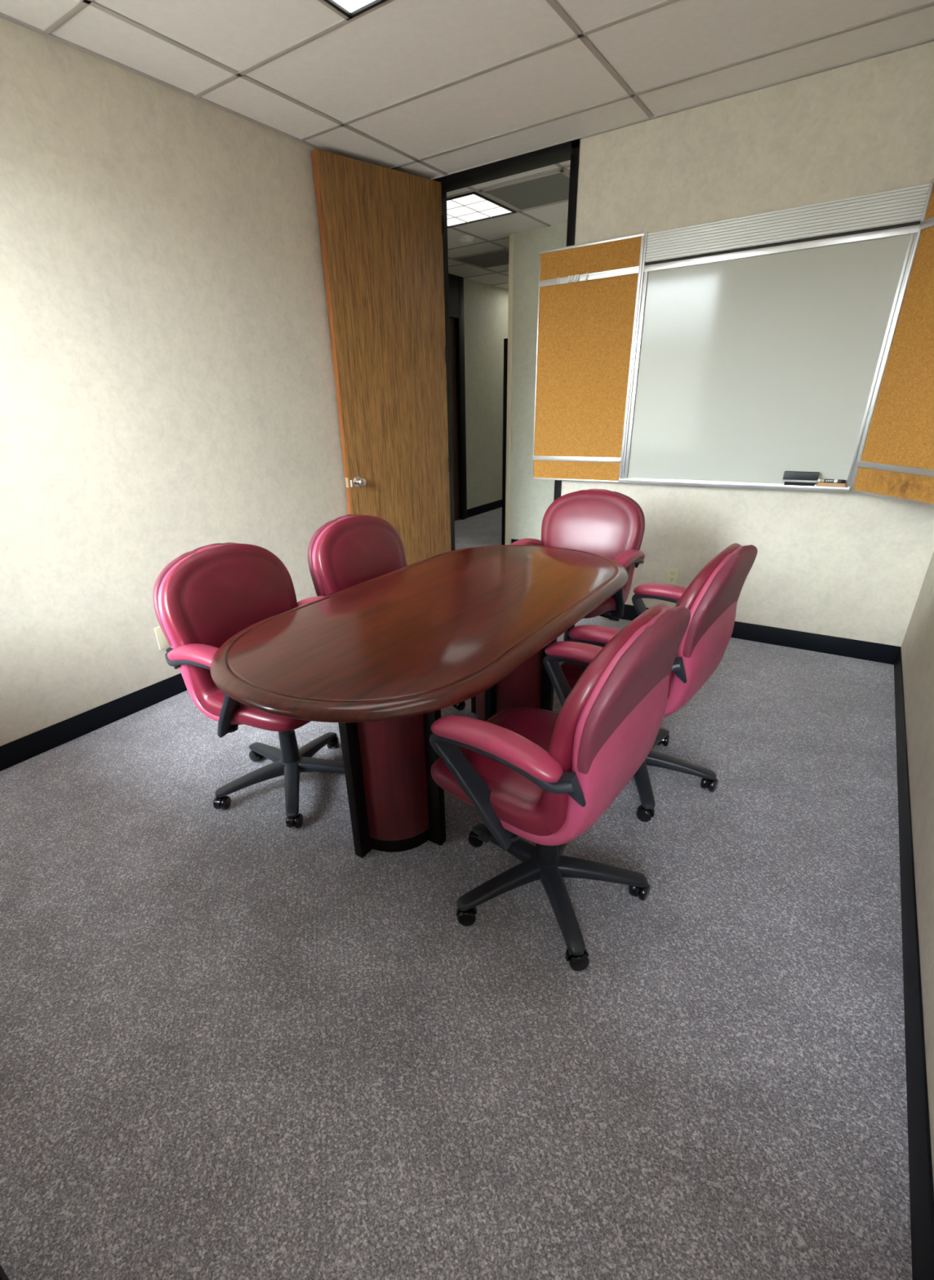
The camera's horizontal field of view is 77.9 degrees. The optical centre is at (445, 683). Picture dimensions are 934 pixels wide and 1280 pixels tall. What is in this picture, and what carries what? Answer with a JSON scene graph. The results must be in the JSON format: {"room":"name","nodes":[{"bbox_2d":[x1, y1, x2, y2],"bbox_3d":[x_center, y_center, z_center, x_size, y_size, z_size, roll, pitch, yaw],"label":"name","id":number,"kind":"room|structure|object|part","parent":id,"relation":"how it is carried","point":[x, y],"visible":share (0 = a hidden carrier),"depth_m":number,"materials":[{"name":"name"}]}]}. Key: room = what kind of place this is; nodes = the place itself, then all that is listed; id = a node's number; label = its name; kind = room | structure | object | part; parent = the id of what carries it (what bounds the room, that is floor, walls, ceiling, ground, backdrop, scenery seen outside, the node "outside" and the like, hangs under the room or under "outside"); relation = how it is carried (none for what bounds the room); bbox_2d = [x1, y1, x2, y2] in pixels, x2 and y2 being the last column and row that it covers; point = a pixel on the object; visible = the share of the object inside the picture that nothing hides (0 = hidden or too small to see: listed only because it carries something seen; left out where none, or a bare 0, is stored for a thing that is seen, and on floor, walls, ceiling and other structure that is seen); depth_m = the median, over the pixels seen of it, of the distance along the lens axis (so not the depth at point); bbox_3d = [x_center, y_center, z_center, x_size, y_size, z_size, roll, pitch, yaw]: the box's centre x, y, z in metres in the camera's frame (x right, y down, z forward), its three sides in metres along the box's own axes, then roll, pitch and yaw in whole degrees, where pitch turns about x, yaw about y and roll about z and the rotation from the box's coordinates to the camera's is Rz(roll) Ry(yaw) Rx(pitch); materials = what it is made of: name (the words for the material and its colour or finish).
{"room":"conference room","nodes":[
{"label":"conference room","id":0,"kind":"room"},
{"bbox_2d":[0,17,348,746],"bbox_3d":[-1.354,-1.238,2.787,0.120,2.591,3.933,15,31,31],"label":"wall","id":1,"kind":"structure","parent":0,"point":[167,387],"depth_m":2.58,"materials":[{"name":"paint"}]},
{"bbox_2d":[0,672,186,771],"bbox_3d":[-1.229,-0.130,3.343,0.006,0.106,3.813,15,31,31],"label":"baseboard","id":2,"kind":"structure","parent":1,"relation":"attached to","point":[15,752],"depth_m":2.73,"materials":[{"name":"black plastic"}]},
{"bbox_2d":[154,626,169,648],"bbox_3d":[-1.442,-0.238,2.952,0.008,0.115,0.070,15,31,31],"label":"blank wall plate","id":3,"kind":"object","parent":1,"relation":"attached to","point":[162,642],"visible":0.52,"depth_m":2.94,"materials":[{"name":"beige plastic"}]},
{"bbox_2d":[0,506,911,1279],"bbox_3d":[0.910,-0.738,4.628,4.850,0.060,8.805,15,31,31],"label":"floor","id":4,"kind":"structure","parent":0,"point":[237,1042],"depth_m":1.42,"materials":[{"name":"carpet"}]},
{"bbox_2d":[152,542,344,828],"bbox_3d":[-0.630,-0.020,2.128,0.575,0.934,0.644,14,30,30],"label":"office chair","id":5,"kind":"object","parent":4,"relation":"on","point":[206,595],"visible":0.74,"depth_m":2.00,"materials":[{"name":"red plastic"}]},
{"bbox_3d":[-0.810,-0.307,2.110,0.093,0.390,0.538,14,30,30],"label":"panel","id":6,"kind":"part","parent":5,"relation":"part of","materials":[{"name":"red leather"}]},
{"bbox_3d":[-0.767,0.036,1.925,0.385,0.312,0.126,14,30,30],"label":"arm frame","id":7,"kind":"part","parent":5,"relation":"part of","materials":[{"name":"black plastic"}]},
{"bbox_3d":[-0.745,-0.238,2.099,0.166,0.503,0.534,14,30,30],"label":"backrest","id":8,"kind":"part","parent":5,"relation":"part of","materials":[{"name":"red leather"}]},
{"bbox_3d":[-0.747,0.364,2.216,0.274,0.058,0.060,-16,29,-27],"label":"leg","id":9,"kind":"part","parent":5,"relation":"part of","materials":[{"name":"black plastic"}]},
{"bbox_3d":[-0.566,0.012,2.099,0.426,0.115,0.505,14,30,30],"label":"seat","id":10,"kind":"part","parent":5,"relation":"part of","materials":[{"name":"red leather"}]},
{"bbox_3d":[-0.730,0.281,2.386,0.274,0.058,0.060,20,33,37],"label":"leg","id":11,"kind":"part","parent":5,"relation":"part of","materials":[{"name":"black plastic"}]},
{"bbox_3d":[-0.572,0.392,2.146,0.060,0.058,0.274,-7,26,-11],"label":"leg","id":12,"kind":"part","parent":5,"relation":"part of","materials":[{"name":"black plastic"}]},
{"bbox_3d":[-0.544,0.257,2.421,0.060,0.058,0.274,9,28,21],"label":"leg","id":13,"kind":"part","parent":5,"relation":"part of","materials":[{"name":"black plastic"}]},
{"bbox_3d":[-0.447,0.326,2.273,0.274,0.058,0.060,1,26,5],"label":"leg","id":14,"kind":"part","parent":5,"relation":"part of","materials":[{"name":"black plastic"}]},
{"bbox_2d":[307,514,465,710],"bbox_3d":[-0.227,-0.253,2.578,0.589,0.934,0.649,15,31,31],"label":"office chair","id":15,"kind":"object","parent":4,"relation":"on","point":[347,551],"visible":0.38,"depth_m":2.44,"materials":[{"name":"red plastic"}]},
{"bbox_3d":[-0.408,-0.544,2.567,0.093,0.390,0.538,15,31,31],"label":"panel","id":16,"kind":"part","parent":15,"relation":"part of","materials":[{"name":"red leather"}]},
{"bbox_3d":[-0.344,-0.474,2.555,0.166,0.503,0.534,15,31,31],"label":"backrest","id":17,"kind":"part","parent":15,"relation":"part of","materials":[{"name":"red leather"}]},
{"bbox_2d":[209,544,628,857],"bbox_3d":[0.043,0.021,2.223,0.900,0.735,1.806,15,31,31],"label":"conference table","id":18,"kind":"object","parent":4,"relation":"on","point":[380,658],"visible":0.88,"depth_m":1.81,"materials":[{"name":"brown wood"}]},
{"bbox_2d":[429,603,690,971],"bbox_3d":[0.273,0.207,1.598,0.579,0.934,0.648,19,33,36],"label":"office chair","id":19,"kind":"object","parent":4,"relation":"on","point":[543,777],"visible":1,"depth_m":1.36,"materials":[{"name":"red leather"}]},
{"bbox_3d":[0.161,0.352,1.541,0.030,0.019,0.225,17,32,34],"label":"height lever","id":20,"kind":"part","parent":19,"relation":"part of","materials":[{"name":"black plastic"}]},
{"bbox_3d":[0.242,0.213,1.629,0.426,0.115,0.505,17,32,34],"label":"seat","id":21,"kind":"part","parent":19,"relation":"part of","materials":[{"name":"red leather"}]},
{"bbox_3d":[0.158,0.588,1.692,0.274,0.058,0.060,-14,28,-22],"label":"leg","id":22,"kind":"part","parent":19,"relation":"part of","materials":[{"name":"black plastic"}]},
{"bbox_3d":[0.191,0.505,1.859,0.060,0.058,0.274,-24,34,-38],"label":"leg","id":23,"kind":"part","parent":19,"relation":"part of","materials":[{"name":"black plastic"}]},
{"bbox_3d":[0.153,0.268,1.384,0.385,0.312,0.126,17,32,34],"label":"arm frame","id":24,"kind":"part","parent":19,"relation":"part of","materials":[{"name":"black plastic"}]},
{"bbox_3d":[0.326,0.623,1.608,0.060,0.058,0.274,-5,26,-6],"label":"leg","id":25,"kind":"part","parent":19,"relation":"part of","materials":[{"name":"black plastic"}]},
{"bbox_3d":[0.380,0.489,1.880,0.060,0.058,0.274,12,29,26],"label":"leg","id":26,"kind":"part","parent":19,"relation":"part of","materials":[{"name":"black plastic"}]},
{"bbox_3d":[0.452,0.086,1.735,0.385,0.312,0.126,17,32,34],"label":"arm frame","id":27,"kind":"part","parent":19,"relation":"part of","materials":[{"name":"black plastic"}]},
{"bbox_3d":[0.463,0.561,1.725,0.274,0.058,0.060,3,26,10],"label":"leg","id":28,"kind":"part","parent":19,"relation":"part of","materials":[{"name":"black plastic"}]},
{"bbox_3d":[0.397,0.055,1.416,0.166,0.503,0.534,17,32,34],"label":"backrest","id":29,"kind":"part","parent":19,"relation":"part of","materials":[{"name":"red leather"}]},
{"bbox_3d":[0.455,0.020,1.348,0.093,0.390,0.538,17,32,34],"label":"panel","id":30,"kind":"part","parent":19,"relation":"part of","materials":[{"name":"red leather"}]},
{"bbox_2d":[511,488,644,662],"bbox_3d":[0.674,-0.500,3.021,0.644,0.934,0.589,16,31,32],"label":"office chair","id":31,"kind":"object","parent":4,"relation":"on","point":[606,523],"visible":0.5,"depth_m":2.92,"materials":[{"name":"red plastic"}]},
{"bbox_3d":[0.739,-0.736,3.016,0.534,0.503,0.166,16,31,32],"label":"backrest","id":32,"kind":"part","parent":31,"relation":"part of","materials":[{"name":"red leather"}]},
{"bbox_3d":[0.627,-0.453,2.970,0.505,0.115,0.426,16,31,32],"label":"seat","id":33,"kind":"part","parent":31,"relation":"part of","materials":[{"name":"red leather"}]},
{"bbox_3d":[0.772,-0.347,2.932,0.225,0.019,0.030,16,31,32],"label":"height lever","id":34,"kind":"part","parent":31,"relation":"part of","materials":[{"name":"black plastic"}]},
{"bbox_3d":[0.781,-0.817,3.044,0.538,0.390,0.093,16,31,32],"label":"panel","id":35,"kind":"part","parent":31,"relation":"part of","materials":[{"name":"red leather"}]},
{"bbox_3d":[0.872,-0.479,2.866,0.126,0.312,0.385,16,31,32],"label":"arm frame","id":36,"kind":"part","parent":31,"relation":"part of","materials":[{"name":"black plastic"}]},
{"bbox_2d":[560,542,757,822],"bbox_3d":[0.735,-0.055,2.103,0.586,0.934,0.645,17,32,34],"label":"office chair","id":37,"kind":"object","parent":4,"relation":"on","point":[711,598],"visible":0.64,"depth_m":1.83,"materials":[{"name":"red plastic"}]},
{"bbox_3d":[0.682,-0.055,2.149,0.426,0.115,0.505,17,32,34],"label":"seat","id":38,"kind":"part","parent":37,"relation":"part of","materials":[{"name":"red leather"}]},
{"bbox_3d":[0.590,-0.001,1.904,0.385,0.312,0.126,17,32,34],"label":"arm frame","id":39,"kind":"part","parent":37,"relation":"part of","materials":[{"name":"black plastic"}]},
{"bbox_3d":[0.725,0.356,2.127,0.060,0.058,0.274,1,26,6],"label":"leg","id":40,"kind":"part","parent":37,"relation":"part of","materials":[{"name":"black plastic"}]},
{"bbox_3d":[0.893,-0.181,2.253,0.385,0.312,0.126,17,32,34],"label":"arm frame","id":41,"kind":"part","parent":37,"relation":"part of","materials":[{"name":"black plastic"}]},
{"bbox_3d":[0.851,0.230,2.379,0.060,0.058,0.274,20,34,38],"label":"leg","id":42,"kind":"part","parent":37,"relation":"part of","materials":[{"name":"black plastic"}]},
{"bbox_3d":[0.890,0.310,2.211,0.274,0.058,0.060,10,28,22],"label":"leg","id":43,"kind":"part","parent":37,"relation":"part of","materials":[{"name":"black plastic"}]},
{"bbox_3d":[0.835,-0.212,1.934,0.166,0.503,0.534,17,32,34],"label":"backrest","id":44,"kind":"part","parent":37,"relation":"part of","materials":[{"name":"red leather"}]},
{"bbox_3d":[0.893,-0.247,1.866,0.093,0.390,0.538,17,32,34],"label":"panel","id":45,"kind":"part","parent":37,"relation":"part of","materials":[{"name":"red leather"}]},
{"bbox_2d":[0,0,933,288],"bbox_3d":[0.828,-3.113,3.471,4.850,0.056,8.805,15,31,31],"label":"ceiling","id":46,"kind":"structure","parent":0,"point":[428,89],"depth_m":2.31,"materials":[{"name":"tile"}]},
{"bbox_2d":[323,0,388,18],"bbox_3d":[-0.427,-2.047,1.437,0.580,0.011,1.189,15,31,31],"label":"recessed light","id":47,"kind":"object","parent":46,"relation":"in","point":[351,9],"visible":1,"depth_m":1.97,"materials":[{"name":"white plastic"}]},
{"bbox_2d":[457,235,474,244],"bbox_3d":[0.172,-3.696,4.814,0.136,0.042,0.136,15,31,31],"label":"smoke detector","id":48,"kind":"object","parent":46,"relation":"attached to","point":[464,239],"visible":1,"depth_m":4.78,"materials":[{"name":"white plastic"}]},
{"bbox_2d":[452,248,508,268],"bbox_3d":[0.464,-4.087,5.559,0.580,0.009,0.580,15,31,31],"label":"ceiling vent","id":49,"kind":"object","parent":46,"relation":"in","point":[500,257],"visible":0.77,"depth_m":5.54,"materials":[{"name":"silver metal"}]},
{"bbox_2d":[446,191,515,228],"bbox_3d":[-0.153,-3.445,4.288,1.215,0.011,0.580,15,31,31],"label":"recessed light","id":50,"kind":"object","parent":46,"relation":"in","point":[470,207],"visible":0.45,"depth_m":4.11,"materials":[{"name":"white plastic"}]},
{"bbox_2d":[479,169,569,211],"bbox_3d":[0.618,-3.239,3.807,0.580,0.009,0.570,15,31,31],"label":"ceiling vent","id":51,"kind":"object","parent":46,"relation":"in","point":[550,188],"visible":0.77,"depth_m":3.78,"materials":[{"name":"silver metal"}]},
{"bbox_2d":[463,278,508,509],"bbox_3d":[0.032,-3.226,6.770,0.120,2.591,4.752,15,31,31],"label":"wall","id":52,"kind":"structure","parent":0,"point":[486,305],"depth_m":7.19,"materials":[{"name":"paint"}]},
{"bbox_2d":[448,273,466,520],"bbox_3d":[-0.085,-3.129,6.585,0.120,2.587,0.970,15,31,31],"label":"door","id":53,"kind":"structure","parent":52,"relation":"in","point":[455,282],"depth_m":6.77,"materials":[{"name":"black"}]},
{"bbox_2d":[466,499,502,517],"bbox_3d":[0.867,-2.597,8.258,0.006,0.106,2.100,15,31,31],"label":"baseboard","id":54,"kind":"structure","parent":52,"relation":"attached to","point":[474,511],"depth_m":7.80,"materials":[{"name":"black plastic"}]},
{"bbox_2d":[508,222,567,544],"bbox_3d":[3.013,-2.782,5.646,3.570,2.591,3.400,15,31,31],"label":"wall","id":55,"kind":"structure","parent":0,"point":[530,499],"depth_m":5.16,"materials":[{"name":"paint"}]},
{"bbox_2d":[501,337,507,545],"bbox_3d":[0.618,-2.270,5.601,0.120,1.860,0.060,15,31,31],"label":"trim","id":56,"kind":"structure","parent":55,"relation":"attached to","point":[505,340],"depth_m":5.55,"materials":[{"name":"black"}]},
{"bbox_2d":[504,233,514,544],"bbox_3d":[0.585,-2.533,5.313,0.038,2.586,0.030,15,31,31],"label":"trim","id":57,"kind":"structure","parent":55,"relation":"attached to","point":[512,235],"depth_m":5.20,"materials":[{"name":"beige"}]},
{"bbox_2d":[511,538,519,543],"bbox_3d":[2.068,-1.029,4.953,3.400,0.106,0.006,15,31,31],"label":"baseboard","id":58,"kind":"structure","parent":55,"relation":"attached to","point":[513,540],"depth_m":5.80,"materials":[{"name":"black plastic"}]},
{"bbox_2d":[560,41,933,646],"bbox_3d":[1.087,-1.654,3.467,3.273,2.591,0.120,15,31,31],"label":"wall","id":59,"kind":"structure","parent":0,"point":[851,565],"depth_m":2.95,"materials":[{"name":"paint"}]},
{"bbox_2d":[311,138,580,565],"bbox_3d":[0.077,-1.700,3.637,1.133,2.588,0.991,15,31,31],"label":"door","id":60,"kind":"structure","parent":59,"relation":"in","point":[383,231],"depth_m":3.58,"materials":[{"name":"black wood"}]},
{"bbox_3d":[-0.636,-1.295,3.722,0.004,0.060,0.028,-23,33,-36],"label":"latch plate","id":61,"kind":"part","parent":60,"relation":"part of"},
{"bbox_3d":[-0.549,-1.299,3.725,0.066,0.066,0.070,-23,33,-36],"label":"knob","id":62,"kind":"part","parent":60,"relation":"part of","materials":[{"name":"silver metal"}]},
{"bbox_3d":[0.376,-1.843,3.911,0.984,2.588,0.144,15,31,31],"label":"frame","id":63,"kind":"part","parent":60,"relation":"part of","materials":[{"name":"black metal"}]},
{"bbox_2d":[665,566,679,585],"bbox_3d":[1.422,-0.672,3.627,0.070,0.115,0.011,15,31,31],"label":"power outlet","id":64,"kind":"object","parent":59,"relation":"attached to","point":[672,575],"visible":0.96,"depth_m":3.62,"materials":[{"name":"beige plastic"}]},
{"bbox_2d":[668,577,674,582],"bbox_3d":[1.421,-0.654,3.634,0.033,0.028,0.004,15,31,31],"label":"receptacle","id":65,"kind":"object","parent":64,"relation":"attached to","point":[670,579],"depth_m":3.63,"materials":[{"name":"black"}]},
{"bbox_2d":[669,571,675,575],"bbox_3d":[1.420,-0.689,3.617,0.033,0.028,0.004,15,31,31],"label":"receptacle","id":66,"kind":"object","parent":64,"relation":"attached to","point":[671,573],"depth_m":3.61,"materials":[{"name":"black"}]},
{"bbox_2d":[532,178,933,506],"bbox_3d":[1.471,-1.667,2.987,0.406,1.248,2.216,-25,34,-38],"label":"whiteboard","id":67,"kind":"object","parent":59,"relation":"attached to","point":[743,352],"visible":1,"depth_m":2.95,"materials":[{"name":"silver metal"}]},
{"bbox_3d":[0.819,-1.418,3.647,0.591,0.027,0.013,15,31,31],"label":"tack rail","id":68,"kind":"part","parent":67,"relation":"part of","materials":[{"name":"silver metal"}]},
{"bbox_3d":[0.809,-1.860,3.441,0.580,1.218,0.010,15,31,31],"label":"cork panel","id":69,"kind":"part","parent":67,"relation":"part of","materials":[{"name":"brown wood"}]},
{"bbox_3d":[0.812,-1.860,3.438,0.602,1.240,0.024,15,31,31],"label":"cork door","id":70,"kind":"part","parent":67,"relation":"part of","materials":[{"name":"silver metal"}]},
{"bbox_3d":[0.789,-2.273,3.230,0.591,0.030,0.015,15,31,31],"label":"map rail","id":71,"kind":"part","parent":67,"relation":"part of","materials":[{"name":"silver metal"}]},
{"bbox_2d":[618,477,849,492],"bbox_3d":[1.552,-1.111,3.221,1.173,0.027,0.051,15,31,31],"label":"marker tray","id":72,"kind":"object","parent":67,"relation":"on","point":[738,482],"depth_m":3.19,"materials":[{"name":"silver metal"}]},
{"bbox_3d":[1.570,-1.676,2.992,1.192,1.227,0.019,15,31,31],"label":"panel","id":73,"kind":"part","parent":67,"relation":"part of","materials":[{"name":"silver metal"}]},
{"bbox_2d":[782,471,819,486],"bbox_3d":[1.852,-1.069,3.018,0.159,0.072,0.047,15,31,31],"label":"eraser","id":74,"kind":"object","parent":67,"relation":"on","point":[789,477],"visible":0.96,"depth_m":3.00,"materials":[{"name":"black fabric"}]},
{"bbox_2d":[816,482,845,487],"bbox_3d":[1.969,-1.013,2.950,0.124,0.024,0.036,15,31,31],"label":"block","id":75,"kind":"object","parent":67,"relation":"on","point":[819,484],"visible":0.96,"depth_m":2.94,"materials":[{"name":"beige wood"}]},
{"bbox_2d":[817,479,845,483],"bbox_3d":[1.963,-1.032,2.942,0.130,0.017,0.018,15,31,31],"label":"marker","id":76,"kind":"object","parent":75,"relation":"on","point":[835,481],"visible":1,"depth_m":2.93,"materials":[{"name":"black plastic"}]},
{"bbox_3d":[2.077,-1.412,2.411,0.024,1.240,0.580,-4,26,-4],"label":"cork door","id":77,"kind":"part","parent":67,"relation":"part of","materials":[{"name":"silver metal"}]},
{"bbox_3d":[2.078,-1.409,2.407,0.010,1.218,0.558,-4,26,-4],"label":"cork panel","id":78,"kind":"part","parent":67,"relation":"part of","materials":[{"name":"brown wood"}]},
{"bbox_3d":[2.084,-0.971,2.620,0.013,0.027,0.569,-4,26,-4],"label":"tack rail","id":79,"kind":"part","parent":67,"relation":"part of","materials":[{"name":"silver metal"}]},
{"bbox_3d":[2.053,-1.826,2.204,0.015,0.030,0.569,-4,26,-4],"label":"map rail","id":80,"kind":"part","parent":67,"relation":"part of","materials":[{"name":"silver metal"}]},
{"bbox_2d":[601,604,901,664],"bbox_3d":[1.615,-0.372,3.637,2.004,0.106,0.006,15,31,31],"label":"baseboard","id":81,"kind":"structure","parent":59,"relation":"attached to","point":[852,648],"depth_m":3.33,"materials":[{"name":"black plastic"}]},
{"bbox_2d":[901,551,933,1191],"bbox_3d":[1.388,-0.532,1.143,0.120,2.591,4.053,15,31,31],"label":"wall","id":82,"kind":"structure","parent":0,"point":[917,644],"depth_m":1.86,"materials":[{"name":"paint"}]},
{"bbox_2d":[893,647,933,1279],"bbox_3d":[1.372,0.571,1.718,0.006,0.106,3.807,15,31,31],"label":"baseboard","id":83,"kind":"structure","parent":82,"relation":"attached to","point":[920,1166],"depth_m":1.27,"materials":[{"name":"black plastic"}]},
{"bbox_3d":[-1.069,-0.153,0.539,3.153,2.591,0.120,15,31,31],"label":"wall","id":84,"kind":"structure","parent":0,"visible":0},
{"bbox_2d":[0,1264,8,1279],"bbox_3d":[-0.995,0.940,1.129,3.141,0.106,0.006,15,31,31],"label":"baseboard","id":85,"kind":"structure","parent":84,"relation":"attached to","point":[3,1276],"depth_m":0.98,"materials":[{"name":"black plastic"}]}
]}

